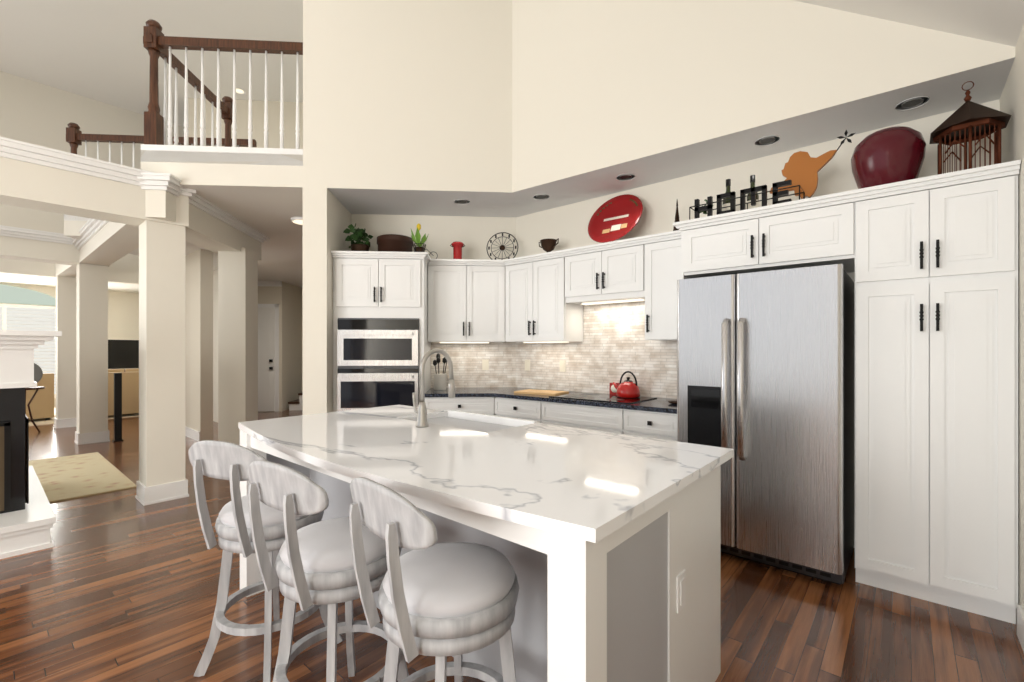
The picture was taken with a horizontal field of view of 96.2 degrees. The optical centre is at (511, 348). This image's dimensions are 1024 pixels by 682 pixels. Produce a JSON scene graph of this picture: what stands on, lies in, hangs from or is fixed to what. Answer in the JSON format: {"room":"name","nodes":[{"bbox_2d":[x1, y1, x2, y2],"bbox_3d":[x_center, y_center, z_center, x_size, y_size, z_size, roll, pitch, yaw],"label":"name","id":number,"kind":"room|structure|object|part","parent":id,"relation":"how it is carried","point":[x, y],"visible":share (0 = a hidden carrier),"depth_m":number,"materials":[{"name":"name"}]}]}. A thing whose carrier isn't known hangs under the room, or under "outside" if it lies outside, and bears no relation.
{"room":"kitchen","nodes":[
{"label":"kitchen","id":0,"kind":"room"},
{"bbox_2d":[0,71,217,440],"bbox_3d":[-7.077,-1.545,9.142,7.300,5.750,15.000,0,0,41],"label":"wall","id":1,"kind":"structure","parent":0,"point":[37,113],"depth_m":7.66,"materials":[{"name":"white paint"}]},
{"bbox_2d":[0,284,55,330],"bbox_3d":[-10.737,-0.895,10.201,0.050,0.976,0.841,0,0,41],"label":"window shutters","id":2,"kind":"object","parent":1,"relation":"attached to","point":[34,317],"depth_m":10.16,"materials":[{"name":"white wood"}]},
{"bbox_2d":[34,337,55,397],"bbox_3d":[-10.571,0.428,10.393,0.050,1.373,0.333,0,0,41],"label":"window shutters","id":3,"kind":"object","parent":1,"relation":"attached to","point":[45,355],"depth_m":10.42,"materials":[{"name":"white wood"}]},
{"bbox_2d":[64,144,302,220],"bbox_3d":[-4.223,-1.695,5.797,5.849,0.150,1.874,0,0,41],"label":"trim","id":4,"kind":"structure","parent":1,"relation":"attached to","point":[231,151],"depth_m":4.02,"materials":[{"name":"white"}]},
{"bbox_2d":[66,19,302,167],"bbox_3d":[-3.612,-2.310,5.163,4.057,1.140,1.673,0,0,41],"label":"railing","id":5,"kind":"object","parent":4,"relation":"on","point":[157,44],"visible":0.65,"depth_m":4.08,"materials":[{"name":"brown wood"}]},
{"bbox_2d":[108,340,138,368],"bbox_3d":[-8.891,0.558,10.637,0.500,1.520,1.600,0,0,1],"label":"television","id":6,"kind":"object","parent":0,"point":[123,354],"visible":0.12,"depth_m":10.46,"materials":[{"name":"black"}]},
{"bbox_2d":[64,150,302,287],"bbox_3d":[-2.250,-1.575,8.873,6.870,0.290,9.112,0,0,41],"label":"ceiling","id":7,"kind":"structure","parent":0,"point":[266,200],"depth_m":4.37,"materials":[{"name":"white paint"}]},
{"bbox_2d":[291,217,302,224],"bbox_3d":[-2.319,-1.407,5.089,0.237,0.043,0.237,0,0,14],"label":"recessed light","id":8,"kind":"object","parent":7,"relation":"in","point":[297,220],"depth_m":5.00,"materials":[{"name":"white"}]},
{"bbox_2d":[188,98,302,148],"bbox_3d":[-3.476,-3.070,8.318,4.600,2.700,0.120,0,0,-4],"label":"wall","id":9,"kind":"structure","parent":0,"point":[242,111],"depth_m":8.18,"materials":[{"name":"beige paint"}]},
{"bbox_2d":[258,283,302,411],"bbox_3d":[-5.834,-1.420,9.689,1.230,5.500,2.956,0,0,41],"label":"wall","id":10,"kind":"structure","parent":0,"point":[287,298],"depth_m":10.29,"materials":[{"name":"beige paint"}]},
{"bbox_2d":[258,307,274,410],"bbox_3d":[-5.271,0.225,9.682,0.400,2.190,0.391,0,0,41],"label":"door","id":11,"kind":"structure","parent":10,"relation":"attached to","point":[266,359],"depth_m":9.67,"materials":[{"name":"white wood"}]},
{"bbox_2d":[258,304,278,411],"bbox_3d":[-5.275,0.190,9.693,0.680,2.280,0.020,0,0,-4],"label":"door frame","id":12,"kind":"structure","parent":10,"relation":"attached to","point":[276,306],"depth_m":9.71,"materials":[{"name":"white wood"}]},
{"bbox_2d":[258,281,281,286],"bbox_3d":[-5.721,-0.050,9.629,1.700,2.760,0.080,0,0,-4],"label":"trim","id":13,"kind":"structure","parent":10,"relation":"attached to","point":[269,283],"depth_m":9.68,"materials":[{"name":"white"}]},
{"bbox_2d":[280,282,286,411],"bbox_3d":[-4.881,-0.050,9.792,0.082,2.760,0.085,0,0,41],"label":"wall","id":14,"kind":"structure","parent":0,"point":[283,290],"depth_m":9.81,"materials":[{"name":"beige paint"}]},
{"bbox_2d":[303,187,518,414],"bbox_3d":[-1.137,-0.050,4.728,1.549,2.760,1.944,0,0,41],"label":"wall","id":15,"kind":"structure","parent":0,"point":[329,218],"depth_m":4.18,"materials":[{"name":"white paint"}]},
{"bbox_2d":[443,259,502,343],"bbox_3d":[-0.468,-0.482,4.771,0.812,0.825,0.813,0,0,41],"label":"upper cabinet","id":16,"kind":"object","parent":15,"relation":"attached to","point":[472,288],"depth_m":4.64,"materials":[{"name":"white wood"}]},
{"bbox_2d":[486,232,517,259],"bbox_3d":[-0.102,-1.063,4.831,0.340,0.338,0.048,0,0,7],"label":"clock","id":17,"kind":"object","parent":16,"relation":"on","point":[502,247],"visible":0.96,"depth_m":4.83,"materials":[{"name":"black metal"}]},
{"bbox_2d":[463,344,518,391],"bbox_3d":[-0.415,0.170,4.959,0.648,0.499,0.648,0,0,41],"label":"backsplash","id":18,"kind":"structure","parent":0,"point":[485,366],"depth_m":4.97,"materials":[{"name":"beige tile"}]},
{"bbox_2d":[0,409,1023,681],"bbox_3d":[-3.893,1.380,6.403,16.200,0.100,15.000,0,0,41],"label":"floor","id":19,"kind":"structure","parent":0,"point":[116,585],"depth_m":2.26,"materials":[{"name":"brown wood"}]},
{"bbox_2d":[0,330,61,558],"bbox_3d":[-4.599,0.603,2.902,2.095,1.455,2.370,0,0,41],"label":"fireplace","id":20,"kind":"object","parent":19,"relation":"on","point":[27,518],"visible":1,"depth_m":3.16,"materials":[{"name":"white"}]},
{"bbox_2d":[25,363,44,431],"bbox_3d":[-7.563,0.762,7.120,0.460,1.145,0.460,0,0,41],"label":"chair","id":21,"kind":"object","parent":19,"relation":"on","point":[38,373],"visible":0.33,"depth_m":7.20,"materials":[{"name":"brown metal"}]},
{"bbox_2d":[29,452,135,502],"bbox_3d":[-4.655,1.324,4.889,2.220,0.012,0.650,0,0,41],"label":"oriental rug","id":22,"kind":"object","parent":19,"relation":"on","point":[73,476],"visible":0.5,"depth_m":4.74,"materials":[{"name":"beige fabric"}]},
{"bbox_2d":[29,407,138,425],"bbox_3d":[-8.893,1.324,9.715,3.300,0.012,6.700,0,0,41],"label":"carpet floor","id":23,"kind":"structure","parent":19,"relation":"on","point":[41,421],"depth_m":8.56,"materials":[{"name":"beige carpet"}]},
{"bbox_2d":[26,373,53,419],"bbox_3d":[-9.582,0.858,7.933,0.970,0.920,2.300,0,0,41],"label":"sofa","id":24,"kind":"object","parent":23,"relation":"on","point":[41,405],"visible":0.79,"depth_m":8.38,"materials":[{"name":"beige fabric"}]},
{"bbox_2d":[108,368,138,415],"bbox_3d":[-7.740,0.858,9.383,0.970,0.920,1.500,0,0,41],"label":"sofa","id":25,"kind":"object","parent":23,"relation":"on","point":[130,390],"visible":0.15,"depth_m":8.95,"materials":[{"name":"beige fabric"}]},
{"bbox_2d":[112,373,122,441],"bbox_3d":[-5.685,0.841,6.605,0.100,0.976,0.110,0,0,41],"label":"tower speaker","id":26,"kind":"object","parent":19,"relation":"on","point":[117,407],"visible":1,"depth_m":6.57},
{"bbox_2d":[0,137,269,505],"bbox_3d":[-5.978,-0.109,5.144,6.424,2.878,4.941,0,0,41],"label":"columns","id":27,"kind":"structure","parent":19,"relation":"on","point":[158,219],"depth_m":4.13,"materials":[{"name":"white paint"}]},
{"bbox_2d":[188,440,341,681],"bbox_3d":[-1.043,0.844,1.950,0.430,0.986,0.475,0,0,22],"label":"stool","id":28,"kind":"object","parent":19,"relation":"on","point":[231,462],"visible":0.69,"depth_m":1.80,"materials":[{"name":"grey wood"}]},
{"bbox_2d":[288,392,302,410],"bbox_3d":[-4.000,0.102,10.408,1.710,2.456,0.955,0,0,-4],"label":"stairs","id":29,"kind":"structure","parent":19,"relation":"on","point":[297,404],"depth_m":9.90,"materials":[{"name":"brown"}]},
{"bbox_2d":[248,460,408,681],"bbox_3d":[-0.619,0.844,1.597,0.430,0.986,0.475,0,0,34],"label":"stool","id":30,"kind":"object","parent":19,"relation":"on","point":[314,564],"visible":0.79,"depth_m":1.46,"materials":[{"name":"grey wood"}]},
{"bbox_3d":[-0.603,0.670,1.621,0.392,0.064,0.392,0,0,34],"label":"seat","id":31,"kind":"part","parent":30,"relation":"part of","materials":[{"name":"grey fabric"}]},
{"bbox_2d":[331,251,462,411],"bbox_3d":[-1.242,0.217,4.558,1.096,2.224,1.096,0,0,41],"label":"tall cabinet","id":32,"kind":"object","parent":19,"relation":"on","point":[388,306],"depth_m":4.25,"materials":[{"name":"white wood"}]},
{"bbox_2d":[343,223,372,250],"bbox_3d":[-1.486,-1.050,4.476,0.240,0.307,0.254,0,0,41],"label":"ivy plant","id":33,"kind":"object","parent":32,"relation":"on","point":[358,234],"visible":0.94,"depth_m":4.44,"materials":[{"name":"green plant"}]},
{"bbox_2d":[377,234,412,251],"bbox_3d":[-1.187,-1.010,4.664,0.360,0.225,0.360,0,0,41],"label":"box","id":34,"kind":"object","parent":32,"relation":"on","point":[394,243],"visible":0.46,"depth_m":4.51,"materials":[{"name":"brown leather"}]},
{"bbox_2d":[411,223,428,251],"bbox_3d":[-0.882,-1.049,4.393,0.171,0.305,0.176,0,0,41],"label":"potted plant","id":35,"kind":"object","parent":32,"relation":"on","point":[416,238],"visible":0.88,"depth_m":4.36,"materials":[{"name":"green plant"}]},
{"bbox_2d":[450,241,464,258],"bbox_3d":[-0.559,-0.995,4.722,0.132,0.195,0.132,0,0,41],"label":"decorative vase","id":36,"kind":"object","parent":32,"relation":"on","point":[457,246],"visible":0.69,"depth_m":4.68,"materials":[{"name":"red ceramic"}]},
{"bbox_2d":[427,388,676,423],"bbox_3d":[0.208,0.436,4.127,2.677,0.034,1.100,0,0,41],"label":"countertop","id":37,"kind":"structure","parent":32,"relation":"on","point":[649,410],"depth_m":3.84,"materials":[{"name":"black stone"}]},
{"bbox_2d":[433,353,446,389],"bbox_3d":[-0.737,0.233,4.715,0.195,0.372,0.201,0,0,41],"label":"utensil crock","id":38,"kind":"object","parent":37,"relation":"on","point":[439,381],"visible":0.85,"depth_m":4.66,"materials":[{"name":"white ceramic"}]},
{"bbox_2d":[514,389,568,395],"bbox_3d":[0.277,0.409,4.320,0.440,0.019,0.280,0,0,33],"label":"cutting board","id":39,"kind":"object","parent":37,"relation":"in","point":[541,392],"visible":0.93,"depth_m":4.27,"materials":[{"name":"brown wood"}]},
{"bbox_3d":[0.774,0.415,3.939,0.760,0.008,0.510,0,0,41],"label":"cooktop glass","id":40,"kind":"part","parent":37,"relation":"part of","materials":[{"name":"black glass"}]},
{"bbox_2d":[559,392,658,403],"bbox_3d":[0.773,0.415,3.939,0.760,0.008,0.510,0,0,41],"label":"cooktop","id":41,"kind":"object","parent":37,"relation":"in","point":[614,399],"depth_m":3.88,"materials":[{"name":"black glass"}]},
{"bbox_2d":[612,371,639,397],"bbox_3d":[0.971,0.299,3.921,0.248,0.222,0.200,0,0,41],"label":"kettle","id":42,"kind":"object","parent":41,"relation":"on","point":[628,388],"visible":1,"depth_m":3.84,"materials":[{"name":"red metal"}]},
{"bbox_2d":[610,382,618,393],"bbox_3d":[0.942,0.364,4.173,0.100,0.109,0.052,0,0,41],"label":"box","id":43,"kind":"object","parent":37,"relation":"on","point":[613,390],"visible":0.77,"depth_m":4.17,"materials":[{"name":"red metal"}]},
{"bbox_2d":[349,477,518,681],"bbox_3d":[-0.207,0.844,1.361,0.475,0.986,0.430,0,0,-44],"label":"stool","id":44,"kind":"object","parent":19,"relation":"on","point":[441,602],"visible":1,"depth_m":1.24,"materials":[{"name":"grey leather"}]},
{"bbox_3d":[-0.186,0.670,1.381,0.392,0.064,0.392,0,0,-44],"label":"seat","id":45,"kind":"part","parent":44,"relation":"part of","materials":[{"name":"grey fabric"}]},
{"bbox_2d":[431,400,493,414],"bbox_3d":[-0.519,0.893,4.653,0.887,0.874,0.887,0,0,41],"label":"base cabinet","id":46,"kind":"object","parent":19,"relation":"on","point":[445,405],"depth_m":4.34,"materials":[{"name":"white wood"}]},
{"bbox_2d":[240,440,727,681],"bbox_3d":[-0.313,0.886,2.211,2.212,0.887,1.072,0,0,41],"label":"kitchen island","id":47,"kind":"object","parent":19,"relation":"on","point":[607,545],"depth_m":1.50,"materials":[{"name":"white stone"}]},
{"bbox_2d":[238,404,733,555],"bbox_3d":[-0.347,0.426,2.176,2.290,0.032,1.185,0,0,41],"label":"island countertop","id":48,"kind":"structure","parent":47,"relation":"on","point":[560,488],"depth_m":1.66,"materials":[{"name":"white stone"}]},
{"bbox_2d":[412,348,455,427],"bbox_3d":[-0.424,0.204,2.504,0.103,0.412,0.260,0,0,41],"label":"faucet","id":49,"kind":"object","parent":48,"relation":"on","point":[422,422],"depth_m":2.42,"materials":[{"name":"silver metal"}]},
{"bbox_2d":[495,404,542,423],"bbox_3d":[0.244,0.893,4.412,0.556,0.874,0.620,0,0,41],"label":"base cabinet","id":50,"kind":"object","parent":19,"relation":"on","point":[520,413],"depth_m":4.15,"materials":[{"name":"white wood"}]},
{"bbox_2d":[543,412,622,433],"bbox_3d":[0.750,0.893,3.976,0.780,0.874,0.620,0,0,41],"label":"base cabinet","id":51,"kind":"object","parent":19,"relation":"on","point":[596,423],"depth_m":3.72,"materials":[{"name":"white wood"}]},
{"bbox_2d":[623,416,670,440],"bbox_3d":[1.211,0.893,3.579,0.437,0.874,0.620,0,0,41],"label":"base cabinet","id":52,"kind":"object","parent":19,"relation":"on","point":[661,429],"depth_m":3.36,"materials":[{"name":"white wood"}]},
{"bbox_2d":[671,207,758,440],"bbox_3d":[1.535,0.228,3.268,0.531,2.204,0.670,0,0,41],"label":"tall cabinet","id":53,"kind":"object","parent":19,"relation":"on","point":[726,243],"depth_m":3.07,"materials":[{"name":"white wood"}]},
{"bbox_2d":[722,179,730,210],"bbox_3d":[1.528,-1.037,3.244,0.077,0.318,0.076,0,0,41],"label":"wine bottle","id":54,"kind":"object","parent":53,"relation":"on","point":[728,189],"visible":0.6,"depth_m":3.23,"materials":[{"name":"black glass"}]},
{"bbox_2d":[746,175,758,208],"bbox_3d":[1.661,-1.037,3.169,0.077,0.318,0.076,0,0,41],"label":"wine bottle","id":55,"kind":"object","parent":53,"relation":"on","point":[752,180],"visible":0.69,"depth_m":3.15,"materials":[{"name":"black glass"}]},
{"bbox_2d":[677,264,853,584],"bbox_3d":[1.656,0.430,3.025,0.904,1.800,0.826,0,0,41],"label":"refrigerator","id":56,"kind":"object","parent":19,"relation":"on","point":[765,375],"visible":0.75,"depth_m":2.70,"materials":[{"name":"grey metal"}]},
{"bbox_2d":[759,189,858,582],"bbox_3d":[1.919,0.228,2.938,0.482,2.204,0.670,0,0,41],"label":"tall cabinet","id":57,"kind":"object","parent":19,"relation":"on","point":[819,230],"depth_m":2.67,"materials":[{"name":"white wood"}]},
{"bbox_2d":[689,180,804,219],"bbox_3d":[1.532,-0.963,3.026,0.658,0.169,0.182,0,0,41],"label":"home sign","id":58,"kind":"object","parent":57,"relation":"on","point":[707,208],"visible":0.75,"depth_m":2.96,"materials":[{"name":"black iron"}]},
{"bbox_2d":[769,130,854,198],"bbox_3d":[1.880,-1.101,2.889,0.456,0.447,0.080,0,0,41],"label":"figurine","id":59,"kind":"object","parent":57,"relation":"on","point":[802,169],"visible":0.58,"depth_m":2.90,"materials":[{"name":"orange metal"}]},
{"bbox_2d":[859,175,934,602],"bbox_3d":[2.218,0.228,2.680,0.308,2.204,0.670,0,0,41],"label":"tall cabinet","id":60,"kind":"object","parent":19,"relation":"on","point":[931,262],"depth_m":2.44,"materials":[{"name":"white wood"}]},
{"bbox_2d":[851,126,925,188],"bbox_3d":[2.162,-1.059,2.647,0.336,0.362,0.336,0,0,41],"label":"vase","id":61,"kind":"object","parent":60,"relation":"on","point":[889,155],"visible":0.81,"depth_m":2.53,"materials":[{"name":"red ceramic"}]},
{"bbox_2d":[935,160,1020,623],"bbox_3d":[2.453,0.228,2.479,0.311,2.204,0.670,0,0,41],"label":"tall cabinet","id":62,"kind":"object","parent":19,"relation":"on","point":[976,209],"depth_m":2.25,"materials":[{"name":"white wood"}]},
{"bbox_2d":[929,81,1010,174],"bbox_3d":[2.399,-1.143,2.416,0.294,0.529,0.340,0,0,41],"label":"cage","id":63,"kind":"object","parent":62,"relation":"on","point":[968,121],"visible":0.81,"depth_m":2.37,"materials":[{"name":"brown wood"}]},
{"bbox_2d":[0,0,1023,126],"bbox_3d":[-5.845,-2.950,6.104,17.630,2.940,12.000,0,0,41],"label":"ceiling","id":64,"kind":"structure","parent":0,"point":[95,50],"depth_m":6.42,"materials":[{"name":"white paint"}]},
{"bbox_2d":[232,88,245,93],"bbox_3d":[-4.677,-4.417,7.868,0.198,0.005,0.198,0,0,32],"label":"recessed light","id":65,"kind":"object","parent":64,"relation":"in","point":[238,91],"depth_m":7.88,"materials":[{"name":"white"}]},
{"bbox_2d":[454,199,469,203],"bbox_3d":[-0.485,-1.428,4.462,0.148,0.004,0.148,0,0,32],"label":"recessed light","id":66,"kind":"object","parent":64,"relation":"in","point":[462,201],"depth_m":4.46,"materials":[{"name":"white metal"}]},
{"bbox_2d":[534,194,548,199],"bbox_3d":[0.277,-1.428,4.320,0.148,0.004,0.148,0,0,32],"label":"recessed light","id":67,"kind":"object","parent":64,"relation":"in","point":[540,196],"depth_m":4.31,"materials":[{"name":"white metal"}]},
{"bbox_2d":[616,174,634,180],"bbox_3d":[0.945,-1.428,3.824,0.148,0.004,0.148,0,0,32],"label":"recessed light","id":68,"kind":"object","parent":64,"relation":"in","point":[624,176],"depth_m":3.83,"materials":[{"name":"white metal"}]},
{"bbox_2d":[755,136,779,145],"bbox_3d":[1.754,-1.428,3.155,0.148,0.004,0.148,0,0,32],"label":"recessed light","id":69,"kind":"object","parent":64,"relation":"in","point":[762,141],"depth_m":3.15,"materials":[{"name":"white metal"}]},
{"bbox_2d":[895,96,928,110],"bbox_3d":[2.330,-1.428,2.674,0.148,0.004,0.148,0,0,32],"label":"recessed light","id":70,"kind":"object","parent":64,"relation":"in","point":[910,104],"depth_m":2.67,"materials":[{"name":"white metal"}]},
{"bbox_2d":[303,0,1014,216],"bbox_3d":[0.645,-3.550,5.178,6.580,4.240,4.940,0,0,41],"label":"wall","id":71,"kind":"structure","parent":0,"point":[499,108],"depth_m":3.80,"materials":[{"name":"white paint"}]},
{"bbox_2d":[519,100,994,547],"bbox_3d":[1.444,-0.050,3.899,3.658,2.760,0.163,0,0,41],"label":"wall","id":72,"kind":"structure","parent":0,"point":[569,223],"depth_m":3.65,"materials":[{"name":"white paint"}]},
{"bbox_2d":[503,255,530,343],"bbox_3d":[0.160,-0.482,4.649,0.360,0.825,0.370,0,0,41],"label":"upper cabinet","id":73,"kind":"object","parent":72,"relation":"attached to","point":[516,271],"depth_m":4.55,"materials":[{"name":"white wood"}]},
{"bbox_2d":[531,250,562,343],"bbox_3d":[0.433,-0.482,4.413,0.362,0.825,0.370,0,0,41],"label":"upper cabinet","id":74,"kind":"object","parent":72,"relation":"attached to","point":[546,268],"depth_m":4.32,"materials":[{"name":"white wood"}]},
{"bbox_2d":[539,238,558,251],"bbox_3d":[0.353,-0.974,4.439,0.236,0.153,0.170,0,0,41],"label":"cup","id":75,"kind":"object","parent":74,"relation":"on","point":[548,245],"visible":0.75,"depth_m":4.38,"materials":[{"name":"brown ceramic"}]},
{"bbox_2d":[563,244,598,343],"bbox_3d":[0.717,-0.482,4.170,0.385,0.825,0.370,0,0,41],"label":"upper cabinet","id":76,"kind":"object","parent":72,"relation":"attached to","point":[580,264],"depth_m":4.16,"materials":[{"name":"white wood"}]},
{"bbox_2d":[599,236,646,343],"bbox_3d":[1.008,-0.482,3.919,0.384,0.825,0.370,0,0,41],"label":"upper cabinet","id":77,"kind":"object","parent":72,"relation":"attached to","point":[620,261],"depth_m":3.91,"materials":[{"name":"white wood"}]},
{"bbox_2d":[588,194,642,242],"bbox_3d":[0.898,-1.146,4.030,0.520,0.465,0.237,0,0,41],"label":"plate","id":78,"kind":"object","parent":77,"relation":"on","point":[615,218],"visible":0.98,"depth_m":4.05,"materials":[{"name":"red ceramic"}]},
{"bbox_2d":[643,231,670,343],"bbox_3d":[1.306,-0.482,3.663,0.402,0.825,0.370,0,0,41],"label":"upper cabinet","id":79,"kind":"object","parent":72,"relation":"attached to","point":[656,247],"depth_m":3.62,"materials":[{"name":"white wood"}]},
{"bbox_2d":[673,200,679,230],"bbox_3d":[1.296,-1.037,3.603,0.064,0.280,0.064,0,0,-4],"label":"tower","id":80,"kind":"object","parent":79,"relation":"on","point":[676,219],"visible":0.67,"depth_m":3.59,"materials":[{"name":"brown metal"}]},
{"bbox_2d":[995,24,1023,622],"bbox_3d":[-0.035,-2.170,-0.773,0.150,7.000,9.150,0,0,41],"label":"wall","id":81,"kind":"structure","parent":0,"point":[1011,101],"depth_m":2.17,"materials":[{"name":"white paint"}]},
{"bbox_2d":[1017,604,1023,651],"bbox_3d":[-2.045,1.260,0.422,4.457,0.140,8.340,0,0,41],"label":"baseboard","id":82,"kind":"structure","parent":81,"relation":"attached to","point":[1020,622],"depth_m":2.07,"materials":[{"name":"white wood"}]}
]}

